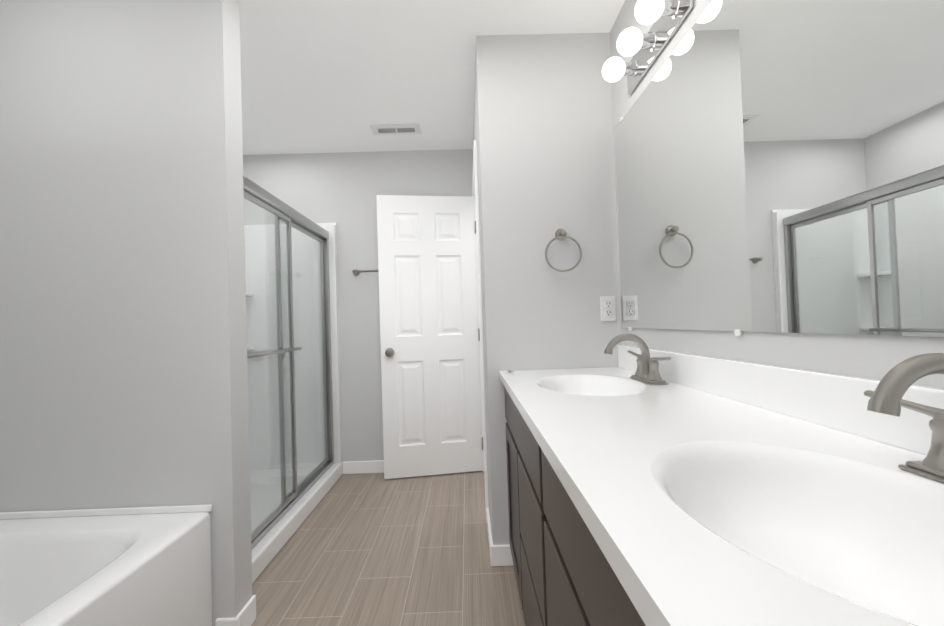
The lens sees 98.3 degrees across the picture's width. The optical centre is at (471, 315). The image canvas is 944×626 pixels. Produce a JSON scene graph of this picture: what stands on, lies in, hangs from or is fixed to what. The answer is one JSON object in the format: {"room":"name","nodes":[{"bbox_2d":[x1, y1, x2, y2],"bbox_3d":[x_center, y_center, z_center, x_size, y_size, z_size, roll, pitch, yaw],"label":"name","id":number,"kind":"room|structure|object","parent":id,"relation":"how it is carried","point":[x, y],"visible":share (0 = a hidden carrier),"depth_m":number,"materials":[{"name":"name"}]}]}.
{"room":"bathroom","nodes":[
{"label":"bathroom","id":0,"kind":"room"},
{"bbox_2d":[0,0,251,625],"bbox_3d":[-1.306,-0.048,1.511,0.870,2.430,0.115,-2,-1,-1],"label":"wall","id":1,"kind":"structure","parent":0,"point":[123,359],"depth_m":1.46,"materials":[{"name":"grey paint"}]},
{"bbox_2d":[243,149,472,461],"bbox_3d":[-0.858,-0.032,3.147,2.035,2.430,0.115,-2,-1,-1],"label":"wall","id":2,"kind":"structure","parent":0,"point":[342,190],"depth_m":3.10,"materials":[{"name":"grey paint"}]},
{"bbox_2d":[352,269,378,275],"bbox_3d":[-0.570,-0.338,3.063,0.658,0.048,0.071,-2,-1,-1],"label":"towel bar","id":3,"kind":"object","parent":2,"relation":"attached to","point":[356,272],"visible":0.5,"depth_m":3.03,"materials":[{"name":"silver metal"}]},
{"bbox_2d":[251,471,524,625],"bbox_3d":[-0.215,1.148,0.975,3.700,0.050,5.000,-2,-1,-1],"label":"floor","id":4,"kind":"structure","parent":0,"point":[371,549],"depth_m":1.89,"materials":[{"name":"tile"}]},
{"bbox_2d":[0,504,212,625],"bbox_3d":[-1.297,0.907,0.676,0.799,0.490,1.514,-2,-1,-1],"label":"bathtub","id":5,"kind":"object","parent":4,"relation":"on","point":[140,566],"visible":1,"depth_m":1.27,"materials":[{"name":"white ceramic"}]},
{"bbox_2d":[243,175,342,583],"bbox_3d":[-1.360,0.239,2.320,0.757,1.890,1.509,-2,-1,-1],"label":"shower","id":6,"kind":"object","parent":4,"relation":"on","point":[294,383],"visible":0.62,"depth_m":2.96,"materials":[{"name":"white glass"}]},
{"bbox_2d":[499,333,943,625],"bbox_3d":[0.429,0.579,0.941,0.566,1.045,1.839,-2,-1,-1],"label":"bathroom vanity","id":7,"kind":"object","parent":4,"relation":"on","point":[647,486],"visible":1,"depth_m":0.62,"materials":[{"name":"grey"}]},
{"bbox_2d":[604,333,671,385],"bbox_3d":[0.550,0.145,1.423,0.179,0.168,0.306,-2,-1,-1],"label":"faucet","id":8,"kind":"object","parent":7,"relation":"on","point":[647,373],"depth_m":1.41,"materials":[{"name":"silver metal"}]},
{"bbox_2d":[863,352,943,531],"bbox_3d":[0.562,0.128,0.483,0.179,0.168,0.306,-2,-1,-1],"label":"faucet","id":9,"kind":"object","parent":7,"relation":"on","point":[926,474],"depth_m":0.53,"materials":[{"name":"silver metal"}]},
{"bbox_2d":[239,0,624,154],"bbox_3d":[-0.295,-1.330,1.020,3.700,0.050,5.000,-2,-1,-1],"label":"ceiling","id":10,"kind":"structure","parent":0,"point":[329,76],"depth_m":2.07,"materials":[{"name":"white paint"}]},
{"bbox_2d":[369,124,420,134],"bbox_3d":[-0.515,-1.260,2.767,0.330,0.010,0.140,-2,-1,-1],"label":"ceiling vent","id":11,"kind":"object","parent":10,"relation":"in","point":[391,129],"visible":1,"depth_m":2.75,"materials":[{"name":"white plastic"}]},
{"bbox_2d":[473,62,491,531],"bbox_3d":[0.109,-0.075,2.522,0.115,2.430,1.070,-2,-1,-1],"label":"wall","id":12,"kind":"structure","parent":0,"point":[481,258],"depth_m":2.12,"materials":[{"name":"grey paint"}]},
{"bbox_2d":[215,460,513,625],"bbox_3d":[-0.379,1.092,1.499,1.139,0.092,3.150,-2,-1,-1],"label":"baseboard","id":13,"kind":"structure","parent":12,"relation":"attached to","point":[500,555],"depth_m":1.84,"materials":[{"name":"white wood"}]},
{"bbox_2d":[376,195,482,478],"bbox_3d":[-0.307,0.136,2.989,0.710,2.030,0.035,-2,-1,-9],"label":"door","id":14,"kind":"structure","parent":12,"relation":"in","point":[431,400],"depth_m":2.97,"materials":[{"name":"white wood"}]},
{"bbox_2d":[385,348,393,356],"bbox_3d":[-0.605,0.264,2.942,0.103,0.066,0.171,-2,-1,-1],"label":"door knob","id":15,"kind":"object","parent":14,"relation":"attached to","point":[389,352],"depth_m":2.86,"materials":[{"name":"silver metal"}]},
{"bbox_2d":[475,221,483,449],"bbox_3d":[0.051,0.140,3.030,0.013,1.690,0.028,-2,-1,-1],"label":"door hinge","id":16,"kind":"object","parent":14,"relation":"attached to","point":[479,339],"depth_m":3.02,"materials":[{"name":"silver metal"}]},
{"bbox_2d":[472,140,488,523],"bbox_3d":[0.112,0.085,2.673,0.147,2.116,0.849,-2,-1,-1],"label":"door frame","id":17,"kind":"structure","parent":12,"relation":"attached to","point":[479,290],"depth_m":2.26,"materials":[{"name":"white wood"}]},
{"bbox_2d":[476,33,621,544],"bbox_3d":[0.369,-0.094,1.933,0.621,2.430,0.115,-2,-1,-1],"label":"wall","id":18,"kind":"structure","parent":0,"point":[546,140],"depth_m":1.88,"materials":[{"name":"grey paint"}]},
{"bbox_2d":[545,229,581,271],"bbox_3d":[0.411,-0.299,1.853,0.165,0.205,0.053,-2,-1,-1],"label":"towel ring","id":19,"kind":"object","parent":18,"relation":"attached to","point":[560,234],"visible":1,"depth_m":1.84,"materials":[{"name":"silver metal"}]},
{"bbox_2d":[600,296,615,320],"bbox_3d":[0.624,-0.033,1.872,0.070,0.115,0.010,-2,-1,-1],"label":"electrical outlet","id":20,"kind":"object","parent":18,"relation":"attached to","point":[608,307],"visible":1,"depth_m":1.87,"materials":[{"name":"white plastic"}]},
{"bbox_2d":[610,0,653,61],"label":"wall","id":21,"kind":"structure","parent":0,"point":[626,18],"depth_m":1.72,"materials":[{"name":"grey paint"}]},
{"bbox_2d":[602,0,692,94],"bbox_3d":[0.586,-0.973,1.452,0.140,0.120,0.470,-2,-1,-1],"label":"sconce","id":22,"kind":"object","parent":21,"relation":"attached to","point":[666,17],"visible":1,"depth_m":1.42,"materials":[{"name":"white glass"}]},
{"bbox_2d":[612,0,711,131],"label":"wall","id":23,"kind":"structure","parent":0,"point":[622,102],"depth_m":1.51,"materials":[{"name":"grey paint"}]},
{"bbox_2d":[621,324,943,379],"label":"wall","id":24,"kind":"structure","parent":0,"point":[876,357],"depth_m":0.86,"materials":[{"name":"grey paint"}]},
{"bbox_2d":[614,0,943,336],"bbox_3d":[0.675,-0.414,0.988,0.008,0.929,1.745,-2,-1,-1],"label":"mirror","id":25,"kind":"object","parent":24,"relation":"attached to","point":[779,165],"visible":0.98,"depth_m":0.87,"materials":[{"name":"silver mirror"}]}
]}

